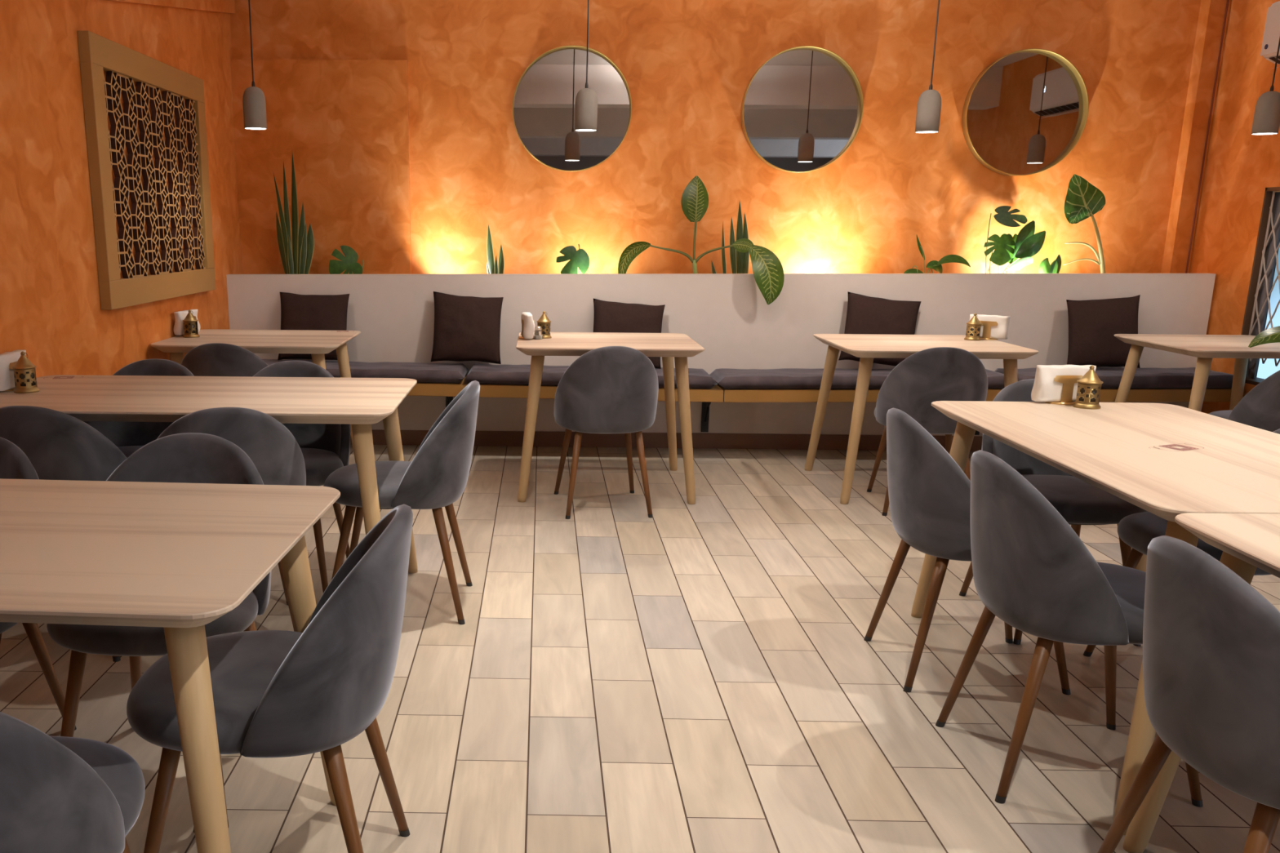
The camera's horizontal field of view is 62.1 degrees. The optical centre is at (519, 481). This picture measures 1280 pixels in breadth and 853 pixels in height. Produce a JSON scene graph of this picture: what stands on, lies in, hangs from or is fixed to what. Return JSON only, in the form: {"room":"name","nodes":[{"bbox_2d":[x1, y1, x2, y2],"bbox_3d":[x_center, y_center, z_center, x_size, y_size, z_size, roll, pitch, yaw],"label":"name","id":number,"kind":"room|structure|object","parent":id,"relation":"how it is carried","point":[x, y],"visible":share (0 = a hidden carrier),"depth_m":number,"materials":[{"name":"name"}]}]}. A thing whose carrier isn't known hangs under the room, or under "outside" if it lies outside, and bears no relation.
{"room":"restaurant","nodes":[
{"label":"restaurant","id":0,"kind":"room"},
{"bbox_2d":[0,0,242,377],"bbox_3d":[-1.937,-0.236,0.827,0.200,2.640,12.035,1,14,1],"label":"wall","id":1,"kind":"structure","parent":0,"point":[51,310],"depth_m":4.14,"materials":[{"name":"orange paint"}]},
{"bbox_2d":[76,31,215,310],"bbox_3d":[-1.719,-1.424,5.003,0.047,1.094,1.450,1,14,1],"label":"lattice panel","id":2,"kind":"object","parent":1,"relation":"attached to","point":[123,66],"visible":1,"depth_m":4.82,"materials":[{"name":"brown wood"}]},
{"bbox_2d":[104,0,235,13],"bbox_3d":[-1.737,-1.962,4.101,0.035,0.810,4.420,1,14,1],"label":"trim","id":3,"kind":"structure","parent":1,"relation":"attached to","point":[215,6],"depth_m":5.49,"materials":[{"name":"orange paint"}]},
{"bbox_2d":[0,444,1279,852],"bbox_3d":[1.978,1.164,0.978,8.055,0.100,12.235,1,14,1],"label":"floor","id":4,"kind":"structure","parent":0,"point":[702,677],"depth_m":2.99,"materials":[{"name":"brown wood"}]},
{"bbox_2d":[0,436,76,730],"bbox_3d":[-1.368,0.319,2.474,0.490,0.790,0.538,0,14,-1],"label":"velvet chair","id":5,"kind":"object","parent":4,"relation":"on","point":[15,464],"visible":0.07,"depth_m":2.61,"materials":[{"name":"grey fabric"}]},
{"bbox_2d":[0,405,127,662],"bbox_3d":[-1.409,0.108,3.342,0.490,0.790,0.538,1,14,3],"label":"velvet chair","id":6,"kind":"object","parent":4,"relation":"on","point":[58,445],"visible":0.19,"depth_m":3.04,"materials":[{"name":"grey fabric"}]},
{"bbox_2d":[0,711,145,852],"bbox_3d":[-0.806,0.551,1.537,0.490,0.790,0.538,0,14,-1],"label":"velvet chair","id":7,"kind":"object","parent":4,"relation":"on","point":[59,794],"visible":1,"depth_m":1.37,"materials":[{"name":"grey fabric"}]},
{"bbox_2d":[83,359,194,457],"bbox_3d":[-1.411,-0.030,3.913,0.490,0.790,0.538,1,14,1],"label":"velvet chair","id":8,"kind":"object","parent":4,"relation":"on","point":[129,437],"visible":0.12,"depth_m":4.05,"materials":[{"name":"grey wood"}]},
{"bbox_2d":[46,432,271,827],"bbox_3d":[-0.830,0.321,2.483,0.490,0.790,0.538,1,14,3],"label":"velvet chair","id":9,"kind":"object","parent":4,"relation":"on","point":[185,457],"visible":0.2,"depth_m":2.48,"materials":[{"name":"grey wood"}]},
{"bbox_2d":[0,478,340,852],"bbox_3d":[-1.099,0.449,2.042,1.390,0.745,0.785,1,14,4],"label":"dining table","id":10,"kind":"object","parent":4,"relation":"on","point":[178,557],"visible":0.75,"depth_m":1.80,"materials":[{"name":"brown wood"}]},
{"bbox_2d":[0,374,417,573],"bbox_3d":[-1.083,0.061,3.641,1.395,0.746,0.770,1,14,1],"label":"dining table","id":11,"kind":"object","parent":4,"relation":"on","point":[359,402],"visible":0.71,"depth_m":3.43,"materials":[{"name":"brown wood"}]},
{"bbox_2d":[4,361,17,391],"bbox_3d":[-1.734,-0.361,3.584,0.088,0.094,0.104,1,14,1],"label":"napkin holder","id":12,"kind":"object","parent":11,"relation":"on","point":[12,364],"visible":0.2,"depth_m":3.55,"materials":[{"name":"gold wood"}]},
{"bbox_2d":[0,350,26,391],"bbox_3d":[-1.734,-0.379,3.580,0.058,0.117,0.192,1,14,1],"label":"napkins","id":13,"kind":"object","parent":12,"relation":"in","point":[6,375],"visible":0.59,"depth_m":3.52,"materials":[{"name":"white paper"}]},
{"bbox_2d":[12,351,39,393],"bbox_3d":[-1.659,-0.368,3.529,0.080,0.135,0.080,-2,14,-9],"label":"brass lantern","id":14,"kind":"object","parent":11,"relation":"on","point":[24,374],"visible":1,"depth_m":3.51,"materials":[{"name":"brown metal"}]},
{"bbox_2d":[181,342,268,377],"bbox_3d":[-1.322,-0.281,4.949,0.490,0.790,0.538,1,14,1],"label":"velvet chair","id":15,"kind":"object","parent":4,"relation":"on","point":[212,359],"visible":0.11,"depth_m":4.63,"materials":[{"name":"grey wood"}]},
{"bbox_2d":[156,407,306,631],"bbox_3d":[-0.919,0.115,3.328,0.490,0.790,0.538,-4,14,-16],"label":"velvet chair","id":16,"kind":"object","parent":4,"relation":"on","point":[277,455],"visible":0.22,"depth_m":3.06,"materials":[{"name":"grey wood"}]},
{"bbox_2d":[150,328,360,463],"bbox_3d":[-1.297,-0.363,5.380,0.885,0.746,0.780,1,14,1],"label":"dining table","id":17,"kind":"object","parent":4,"relation":"on","point":[317,343],"visible":0.59,"depth_m":5.15,"materials":[{"name":"brown wood"}]},
{"bbox_2d":[182,310,199,337],"bbox_3d":[-1.646,-0.790,5.263,0.080,0.135,0.080,-10,17,-38],"label":"brass lantern","id":18,"kind":"object","parent":17,"relation":"on","point":[190,322],"visible":1,"depth_m":5.24,"materials":[{"name":"brown metal"}]},
{"bbox_2d":[126,504,413,852],"bbox_3d":[-0.467,0.432,2.035,0.538,0.790,0.490,1,14,1],"label":"velvet chair","id":19,"kind":"object","parent":4,"relation":"on","point":[276,693],"visible":0.97,"depth_m":1.85,"materials":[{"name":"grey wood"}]},
{"bbox_2d":[252,360,350,592],"bbox_3d":[-0.871,-0.022,3.893,0.490,0.790,0.538,1,14,1],"label":"velvet chair","id":20,"kind":"object","parent":4,"relation":"on","point":[325,448],"visible":0.32,"depth_m":4.00,"materials":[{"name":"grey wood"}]},
{"bbox_2d":[324,380,479,624],"bbox_3d":[-0.402,0.044,3.633,0.538,0.790,0.490,1,14,1],"label":"velvet chair","id":21,"kind":"object","parent":4,"relation":"on","point":[437,477],"visible":0.93,"depth_m":3.46,"materials":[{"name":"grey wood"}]},
{"bbox_2d":[554,346,658,519],"bbox_3d":[0.393,-0.268,4.940,0.490,0.790,0.538,-1,14,-5],"label":"velvet chair","id":22,"kind":"object","parent":4,"relation":"on","point":[608,389],"visible":1,"depth_m":4.71,"materials":[{"name":"grey fabric"}]},
{"bbox_2d":[515,332,704,504],"bbox_3d":[0.428,-0.345,5.357,0.885,0.745,0.780,1,14,1],"label":"dining table","id":23,"kind":"object","parent":4,"relation":"on","point":[667,346],"visible":0.93,"depth_m":5.05,"materials":[{"name":"brown wood"}]},
{"bbox_2d":[519,319,533,339],"bbox_3d":[0.039,-0.771,5.321,0.088,0.094,0.104,-1,14,-5],"label":"napkin holder","id":24,"kind":"object","parent":23,"relation":"on","point":[522,336],"visible":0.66,"depth_m":5.30,"materials":[{"name":"gold metal"}]},
{"bbox_2d":[520,311,534,338],"bbox_3d":[0.039,-0.789,5.317,0.058,0.117,0.192,-1,14,-5],"label":"napkins","id":25,"kind":"object","parent":24,"relation":"in","point":[528,322],"visible":0.96,"depth_m":5.23,"materials":[{"name":"white paper"}]},
{"bbox_2d":[533,326,542,339],"bbox_3d":[0.092,-0.746,5.284,0.043,0.064,0.043,1,14,1],"label":"salt shaker","id":26,"kind":"object","parent":23,"relation":"on","point":[538,335],"visible":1,"depth_m":5.27,"materials":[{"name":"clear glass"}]},
{"bbox_2d":[536,311,551,338],"bbox_3d":[0.121,-0.796,5.340,0.080,0.135,0.080,1,14,1],"label":"brass lantern","id":27,"kind":"object","parent":23,"relation":"on","point":[544,322],"visible":0.8,"depth_m":5.32,"materials":[{"name":"brown metal"}]},
{"bbox_2d":[226,273,1216,451],"bbox_3d":[1.138,-0.723,6.271,5.727,1.056,0.087,1,14,1],"label":"bench backrest","id":28,"kind":"object","parent":4,"relation":"on","point":[728,315],"visible":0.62,"depth_m":6.19,"materials":[{"name":"white paint"}]},
{"bbox_2d":[445,396,453,407],"bbox_3d":[-0.427,-0.406,6.180,0.044,0.262,0.329,1,14,1],"label":"bracket","id":29,"kind":"object","parent":28,"relation":"attached to","point":[448,399],"visible":0.17,"depth_m":6.32,"materials":[{"name":"black metal"}]},
{"bbox_2d":[406,374,724,402],"bbox_3d":[-0.294,-0.556,6.101,2.870,0.103,0.404,1,14,1],"label":"board","id":30,"kind":"object","parent":28,"relation":"attached to","point":[715,394],"visible":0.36,"depth_m":5.90,"materials":[{"name":"brown wood"}]},
{"bbox_2d":[262,359,468,382],"bbox_3d":[-1.014,-0.642,6.084,1.407,0.087,0.406,1,14,1],"label":"bench cushion","id":31,"kind":"object","parent":30,"relation":"on","point":[423,372],"visible":0.52,"depth_m":5.91,"materials":[{"name":"grey fabric"}]},
{"bbox_2d":[277,292,349,359],"bbox_3d":[-1.202,-0.901,6.141,0.409,0.395,0.161,2,14,5],"label":"throw pillow","id":32,"kind":"object","parent":31,"relation":"on","point":[298,312],"visible":0.64,"depth_m":6.10,"materials":[{"name":"brown fabric"}]},
{"bbox_2d":[465,363,530,384],"bbox_3d":[-0.117,-0.556,5.827,0.341,0.086,0.815,1,14,1],"label":"bench cushion","id":33,"kind":"object","parent":30,"relation":"on","point":[520,375],"depth_m":5.89,"materials":[{"name":"grey fabric"}]},
{"bbox_2d":[431,291,503,364],"bbox_3d":[-0.308,-0.893,6.125,0.409,0.410,0.156,2,14,7],"label":"throw pillow","id":34,"kind":"object","parent":33,"relation":"on","point":[467,328],"visible":1,"depth_m":6.09,"materials":[{"name":"brown fabric"}]},
{"bbox_2d":[541,365,569,385],"bbox_3d":[0.199,-0.542,5.780,0.161,0.086,0.756,1,14,1],"label":"bench cushion","id":35,"kind":"object","parent":30,"relation":"on","point":[551,375],"depth_m":5.89,"materials":[{"name":"grey fabric"}]},
{"bbox_2d":[654,367,664,387],"bbox_3d":[0.765,-0.526,5.731,0.101,0.086,0.767,1,14,1],"label":"bench cushion","id":36,"kind":"object","parent":30,"relation":"on","point":[660,371],"depth_m":5.88,"materials":[{"name":"grey fabric"}]},
{"bbox_2d":[593,298,665,368],"bbox_3d":[0.622,-0.858,6.117,0.435,0.397,0.151,1,14,3],"label":"throw pillow","id":37,"kind":"object","parent":36,"relation":"on","point":[609,316],"visible":0.48,"depth_m":6.08,"materials":[{"name":"brown fabric"}]},
{"bbox_2d":[688,368,717,388],"bbox_3d":[0.954,-0.520,5.708,0.177,0.086,0.762,1,14,1],"label":"bench cushion","id":38,"kind":"object","parent":30,"relation":"on","point":[698,378],"depth_m":5.87,"materials":[{"name":"grey fabric"}]},
{"bbox_2d":[617,175,784,304],"bbox_3d":[1.070,-1.413,6.150,0.957,0.723,0.232,4,14,16],"label":"potted plant","id":39,"kind":"object","parent":28,"relation":"in","point":[767,268],"visible":0.96,"depth_m":6.16,"materials":[{"name":"green plant"}]},
{"bbox_2d":[700,402,711,431],"bbox_3d":[1.107,-0.379,6.152,0.044,0.244,0.329,1,14,1],"label":"bracket","id":40,"kind":"object","parent":28,"relation":"attached to","point":[705,406],"visible":0.54,"depth_m":6.31,"materials":[{"name":"black metal"}]},
{"bbox_2d":[714,380,1245,402],"bbox_3d":[2.577,-0.523,6.046,2.865,0.103,0.404,1,14,1],"label":"board","id":41,"kind":"object","parent":28,"relation":"attached to","point":[1211,394],"visible":0.36,"depth_m":5.87,"materials":[{"name":"brown wood"}]},
{"bbox_2d":[709,368,823,388],"bbox_3d":[1.391,-0.520,5.719,0.708,0.089,0.803,1,14,1],"label":"bench cushion","id":42,"kind":"object","parent":41,"relation":"on","point":[782,378],"depth_m":5.87,"materials":[{"name":"grey fabric"}]},
{"bbox_2d":[831,368,858,388],"bbox_3d":[1.765,-0.520,5.733,0.351,0.089,0.774,1,14,1],"label":"bench cushion","id":43,"kind":"object","parent":41,"relation":"on","point":[842,378],"depth_m":5.85,"materials":[{"name":"grey fabric"}]},
{"bbox_2d":[868,368,893,388],"bbox_3d":[1.962,-0.518,5.728,0.359,0.089,0.747,1,14,1],"label":"bench cushion","id":44,"kind":"object","parent":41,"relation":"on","point":[878,376],"depth_m":5.86,"materials":[{"name":"grey fabric"}]},
{"bbox_2d":[838,291,921,366],"bbox_3d":[2.077,-0.869,6.079,0.465,0.439,0.160,2,14,6],"label":"throw pillow","id":45,"kind":"object","parent":44,"relation":"on","point":[865,314],"visible":0.59,"depth_m":6.04,"materials":[{"name":"brown fabric"}]},
{"bbox_2d":[985,368,1004,388],"bbox_3d":[2.557,-0.521,5.756,0.311,0.089,0.746,1,14,1],"label":"bench cushion","id":46,"kind":"object","parent":41,"relation":"on","point":[995,380],"depth_m":5.84,"materials":[{"name":"grey fabric"}]},
{"bbox_2d":[1017,368,1036,381],"bbox_3d":[2.788,-0.547,5.795,0.324,0.085,0.512,1,14,1],"label":"bench cushion","id":47,"kind":"object","parent":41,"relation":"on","point":[1026,373],"depth_m":5.95,"materials":[{"name":"grey fabric"}]},
{"bbox_2d":[1095,368,1124,388],"bbox_3d":[3.199,-0.518,5.689,0.527,0.085,0.787,1,14,1],"label":"bench cushion","id":48,"kind":"object","parent":41,"relation":"on","point":[1111,378],"depth_m":5.84,"materials":[{"name":"grey fabric"}]},
{"bbox_2d":[1066,294,1140,368],"bbox_3d":[3.352,-0.860,6.052,0.419,0.419,0.156,0,14,-3],"label":"throw pillow","id":49,"kind":"object","parent":48,"relation":"on","point":[1093,324],"visible":0.88,"depth_m":6.01,"materials":[{"name":"brown fabric"}]},
{"bbox_2d":[1130,367,1195,388],"bbox_3d":[3.500,-0.524,5.722,0.824,0.085,0.845,1,14,1],"label":"bench cushion","id":50,"kind":"object","parent":41,"relation":"on","point":[1163,378],"depth_m":5.82,"materials":[{"name":"grey fabric"}]},
{"bbox_2d":[1205,369,1233,388],"bbox_3d":[3.709,-0.512,5.679,0.465,0.085,0.715,1,14,1],"label":"bench cushion","id":51,"kind":"object","parent":41,"relation":"on","point":[1215,379],"depth_m":5.81,"materials":[{"name":"grey fabric"}]},
{"bbox_3d":[1.087,-1.078,6.361,5.614,0.025,0.260,1,14,1],"label":"soil","id":52,"kind":"object","parent":28,"relation":"in","visible":0},
{"bbox_2d":[273,153,314,274],"bbox_3d":[-1.346,-1.543,6.279,0.226,0.825,0.045,1,14,1],"label":"snake plant","id":53,"kind":"object","parent":52,"relation":"in","point":[297,261],"visible":0.84,"depth_m":6.29,"materials":[{"name":"green plant"}]},
{"bbox_2d":[328,245,364,274],"bbox_3d":[-1.041,-1.274,6.328,0.213,0.281,0.050,1,14,1],"label":"monstera","id":54,"kind":"object","parent":52,"relation":"on","point":[348,263],"visible":0.79,"depth_m":6.32,"materials":[{"name":"green plant"}]},
{"bbox_2d":[486,223,504,274],"bbox_3d":[-0.150,-1.333,6.308,0.112,0.410,0.033,-4,14,-18],"label":"snake plant","id":55,"kind":"object","parent":52,"relation":"in","point":[492,268],"visible":0.56,"depth_m":6.31,"materials":[{"name":"green plant"}]},
{"bbox_2d":[556,244,589,273],"bbox_3d":[0.317,-1.265,6.292,0.200,0.300,0.020,-1,14,-5],"label":"monstera","id":56,"kind":"object","parent":52,"relation":"on","point":[580,259],"visible":0.87,"depth_m":6.28,"materials":[{"name":"green plant"}]},
{"bbox_2d":[711,200,749,273],"bbox_3d":[1.256,-1.389,6.275,0.222,0.555,0.018,1,14,1],"label":"snake plant","id":57,"kind":"object","parent":52,"relation":"in","point":[740,261],"visible":0.55,"depth_m":6.28,"materials":[{"name":"green plant"}]},
{"bbox_2d":[903,235,970,273],"bbox_3d":[2.467,-1.268,6.220,0.391,0.369,0.052,1,14,1],"label":"peace lily","id":58,"kind":"object","parent":52,"relation":"on","point":[935,265],"visible":0.77,"depth_m":6.22,"materials":[{"name":"green plant"}]},
{"bbox_2d":[983,205,1045,273],"bbox_3d":[2.921,-1.354,6.232,0.240,0.538,0.260,-12,18,-41],"label":"monstera","id":59,"kind":"object","parent":52,"relation":"on","point":[1018,251],"visible":0.88,"depth_m":6.20,"materials":[{"name":"green plant"}]},
{"bbox_2d":[1038,254,1061,273],"bbox_3d":[3.114,-1.211,6.190,0.131,0.242,0.037,1,14,1],"label":"philodendron","id":60,"kind":"object","parent":52,"relation":"in","point":[1045,267],"visible":0.49,"depth_m":6.17,"materials":[{"name":"green plant"}]},
{"bbox_2d":[1063,173,1105,273],"bbox_3d":[3.308,-1.425,6.156,0.323,0.714,0.081,0,14,-2],"label":"plant","id":61,"kind":"object","parent":52,"relation":"on","point":[1083,200],"visible":0.98,"depth_m":6.09,"materials":[{"name":"green plant"}]},
{"bbox_2d":[804,333,1038,504],"bbox_3d":[1.993,-0.336,5.361,0.885,0.745,0.780,1,14,1],"label":"dining table","id":62,"kind":"object","parent":4,"relation":"on","point":[866,347],"visible":0.69,"depth_m":5.08,"materials":[{"name":"brown wood"}]},
{"bbox_2d":[964,313,982,340],"bbox_3d":[2.321,-0.792,5.387,0.080,0.135,0.080,-6,15,-23],"label":"brass lantern","id":63,"kind":"object","parent":62,"relation":"on","point":[974,325],"visible":1,"depth_m":5.37,"materials":[{"name":"brown metal"}]},
{"bbox_2d":[979,320,998,340],"bbox_3d":[2.413,-0.781,5.429,0.104,0.094,0.088,11,17,38],"label":"napkin holder","id":64,"kind":"object","parent":62,"relation":"on","point":[987,325],"visible":0.76,"depth_m":5.41,"materials":[{"name":"gold metal"}]},
{"bbox_2d":[969,314,1010,339],"bbox_3d":[2.414,-0.799,5.424,0.192,0.117,0.058,11,17,38],"label":"napkins","id":65,"kind":"object","parent":64,"relation":"in","point":[1001,331],"visible":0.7,"depth_m":5.38,"materials":[{"name":"white paper"}]},
{"bbox_2d":[866,346,987,515],"bbox_3d":[1.921,-0.268,4.984,0.490,0.790,0.538,3,14,9],"label":"velvet chair","id":66,"kind":"object","parent":4,"relation":"on","point":[927,376],"visible":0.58,"depth_m":4.73,"materials":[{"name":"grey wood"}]},
{"bbox_2d":[863,408,1071,694],"bbox_3d":[1.339,0.178,3.133,0.538,0.790,0.490,1,14,1],"label":"velvet chair","id":67,"kind":"object","parent":4,"relation":"on","point":[929,493],"visible":0.77,"depth_m":2.98,"materials":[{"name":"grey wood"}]},
{"bbox_2d":[959,378,1146,646],"bbox_3d":[1.801,0.083,3.536,0.490,0.790,0.538,1,14,1],"label":"velvet chair","id":68,"kind":"object","parent":4,"relation":"on","point":[1078,502],"visible":0.36,"depth_m":3.43,"materials":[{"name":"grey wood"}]},
{"bbox_2d":[935,449,1203,807],"bbox_3d":[1.341,0.320,2.550,0.538,0.790,0.490,1,14,1],"label":"velvet chair","id":69,"kind":"object","parent":4,"relation":"on","point":[1032,571],"visible":0.94,"depth_m":2.39,"materials":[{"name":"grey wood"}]},
{"bbox_2d":[911,400,1279,835],"bbox_3d":[1.725,0.262,2.892,0.800,0.746,1.390,1,14,1],"label":"dining table","id":70,"kind":"object","parent":4,"relation":"on","point":[1167,461],"visible":0.7,"depth_m":2.72,"materials":[{"name":"brown wood"}]},
{"bbox_2d":[1044,375,1082,404],"bbox_3d":[1.778,-0.304,3.449,0.104,0.094,0.088,-1,14,-4],"label":"napkin holder","id":71,"kind":"object","parent":70,"relation":"on","point":[1068,381],"visible":0.52,"depth_m":3.42,"materials":[{"name":"gold metal"}]},
{"bbox_2d":[1031,364,1096,401],"bbox_3d":[1.778,-0.322,3.444,0.192,0.117,0.058,-1,14,-4],"label":"napkins","id":72,"kind":"object","parent":71,"relation":"in","point":[1045,388],"visible":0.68,"depth_m":3.42,"materials":[{"name":"white paper"}]},
{"bbox_2d":[1072,364,1102,409],"bbox_3d":[1.816,-0.303,3.360,0.080,0.135,0.080,9,16,30],"label":"brass lantern","id":73,"kind":"object","parent":70,"relation":"on","point":[1088,392],"visible":1,"depth_m":3.34,"materials":[{"name":"brown metal"}]},
{"bbox_2d":[1083,428,1279,656],"bbox_3d":[2.020,0.209,3.023,0.538,0.790,0.490,1,14,1],"label":"velvet chair","id":74,"kind":"object","parent":4,"relation":"on","point":[1137,531],"visible":0.1,"depth_m":3.04,"materials":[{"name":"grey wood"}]},
{"bbox_2d":[1097,535,1279,852],"bbox_3d":[1.361,0.489,1.855,0.538,0.790,0.490,1,14,1],"label":"velvet chair","id":75,"kind":"object","parent":4,"relation":"on","point":[1211,640],"visible":1,"depth_m":1.73,"materials":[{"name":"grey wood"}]},
{"bbox_2d":[1114,333,1279,411],"bbox_3d":[3.599,-0.348,5.457,0.770,0.745,0.800,1,14,1],"label":"dining table","id":76,"kind":"object","parent":4,"relation":"on","point":[1206,348],"visible":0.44,"depth_m":5.36,"materials":[{"name":"brown wood"}]},
{"bbox_2d":[1123,512,1279,852],"bbox_3d":[1.678,0.592,1.533,0.800,0.745,1.390,1,14,1],"label":"dining table","id":77,"kind":"object","parent":4,"relation":"on","point":[1247,542],"visible":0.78,"depth_m":2.04,"materials":[{"name":"brown wood"}]},
{"bbox_2d":[1208,369,1279,431],"bbox_3d":[3.427,-0.212,4.800,0.490,0.790,0.538,-1,14,-4],"label":"velvet chair","id":78,"kind":"object","parent":4,"relation":"on","point":[1260,408],"visible":0.53,"depth_m":4.61,"materials":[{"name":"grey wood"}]},
{"bbox_2d":[1248,325,1279,347],"bbox_3d":[3.605,-0.223,4.566,0.867,0.924,0.368,8,16,30],"label":"potted dieffenbachia","id":79,"kind":"object","parent":4,"relation":"on","point":[1272,335],"visible":1,"depth_m":4.53,"materials":[{"name":"green plant"}]},
{"bbox_2d":[230,0,1200,274],"bbox_3d":[1.221,-1.597,6.518,5.865,2.640,0.200,1,14,1],"label":"wall","id":80,"kind":"structure","parent":0,"point":[687,67],"depth_m":6.29,"materials":[{"name":"orange paint"}]},
{"bbox_2d":[231,59,411,274],"bbox_3d":[-1.190,-1.790,6.398,1.042,1.440,0.045,1,14,1],"label":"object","id":81,"kind":"structure","parent":80,"relation":"attached to","point":[344,123],"depth_m":6.34,"materials":[{"name":"orange paint"}]},
{"bbox_2d":[512,45,631,172],"bbox_3d":[0.308,-2.205,6.250,0.706,0.706,0.068,1,14,1],"label":"round mirror","id":82,"kind":"object","parent":80,"relation":"attached to","point":[544,100],"visible":0.99,"depth_m":6.27,"materials":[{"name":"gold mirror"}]},
{"bbox_2d":[740,45,863,173],"bbox_3d":[1.665,-2.191,6.224,0.706,0.706,0.068,1,14,1],"label":"round mirror","id":83,"kind":"object","parent":80,"relation":"attached to","point":[802,110],"visible":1,"depth_m":6.24,"materials":[{"name":"clear glass"}]},
{"bbox_2d":[961,48,1088,176],"bbox_3d":[2.972,-2.167,6.201,0.706,0.706,0.068,1,14,1],"label":"round mirror","id":84,"kind":"object","parent":80,"relation":"attached to","point":[1026,111],"visible":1,"depth_m":6.22,"materials":[{"name":"clear glass"}]},
{"bbox_2d":[1160,0,1231,273],"bbox_3d":[3.971,-1.530,6.322,0.114,2.639,0.095,1,14,1],"label":"pillar","id":85,"kind":"structure","parent":80,"relation":"attached to","point":[1211,12],"depth_m":6.17,"materials":[{"name":"orange paint"}]},
{"bbox_2d":[1185,0,1229,273],"bbox_3d":[4.010,-1.998,6.151,0.010,1.630,0.010,1,14,1],"label":"cable","id":86,"kind":"object","parent":80,"relation":"attached to","point":[1227,3],"visible":0.86,"depth_m":6.14,"materials":[{"name":"brown plastic"}]},
{"bbox_2d":[1189,0,1279,413],"bbox_3d":[4.030,-0.876,3.628,0.120,2.640,5.635,1,14,1],"label":"wall","id":87,"kind":"structure","parent":0,"point":[1240,164],"depth_m":5.93,"materials":[{"name":"orange paint"}]},
{"bbox_2d":[1240,186,1279,385],"bbox_3d":[4.056,-0.873,4.962,0.118,1.045,1.725,1,14,1],"label":"window","id":88,"kind":"structure","parent":87,"relation":"in","point":[1262,311],"depth_m":5.74,"materials":[{"name":"brown"}]},
{"bbox_2d":[1260,0,1279,68],"bbox_3d":[3.875,-2.139,4.867,0.268,0.322,0.930,1,14,1],"label":"air conditioner","id":89,"kind":"object","parent":87,"relation":"attached to","point":[1272,29],"visible":0.94,"depth_m":5.26,"materials":[{"name":"white plastic"}]},
{"bbox_2d":[1268,55,1279,63],"bbox_3d":[3.793,-2.019,4.897,0.056,0.026,0.860,1,14,1],"label":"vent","id":90,"kind":"object","parent":89,"relation":"attached to","point":[1271,58],"depth_m":5.30,"materials":[{"name":"black plastic"}]},
{"bbox_3d":[1.997,-1.498,0.331,8.055,0.100,12.235,1,14,1],"label":"ceiling","id":91,"kind":"structure","parent":0,"visible":0},
{"bbox_2d":[242,0,266,129],"bbox_3d":[-1.294,-2.162,5.062,0.109,0.888,0.109,1,14,1],"label":"pendant lamp","id":92,"kind":"object","parent":91,"relation":"hanging from","point":[254,103],"visible":1,"depth_m":5.10,"materials":[{"name":"grey concrete"}]},
{"bbox_2d":[574,0,597,131],"bbox_3d":[0.324,-2.143,5.031,0.109,0.888,0.109,1,14,1],"label":"pendant lamp","id":93,"kind":"object","parent":91,"relation":"hanging from","point":[586,100],"visible":1,"depth_m":5.07,"materials":[{"name":"grey concrete"}]},
{"bbox_2d":[915,0,941,133],"bbox_3d":[1.974,-2.124,4.999,0.109,0.888,0.109,1,14,1],"label":"pendant lamp","id":94,"kind":"object","parent":91,"relation":"hanging from","point":[929,103],"visible":1,"depth_m":5.04,"materials":[{"name":"grey concrete"}]},
{"bbox_2d":[1251,37,1279,134],"bbox_3d":[3.588,-2.105,4.968,0.109,0.888,0.109,1,14,1],"label":"pendant lamp","id":95,"kind":"object","parent":91,"relation":"hanging from","point":[1266,120],"visible":1,"depth_m":5.01,"materials":[{"name":"grey concrete"}]},
{"bbox_3d":[-1.695,-0.793,5.362,0.088,0.094,0.104,3,14,11],"label":"napkin holder","id":96,"kind":"object","parent":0,"visible":0},
{"bbox_2d":[173,309,200,335],"bbox_3d":[-1.695,-0.811,5.358,0.058,0.117,0.192,3,14,11],"label":"napkins","id":97,"kind":"object","parent":96,"relation":"in","point":[180,316],"visible":0.61,"depth_m":5.28,"materials":[{"name":"white paper"}]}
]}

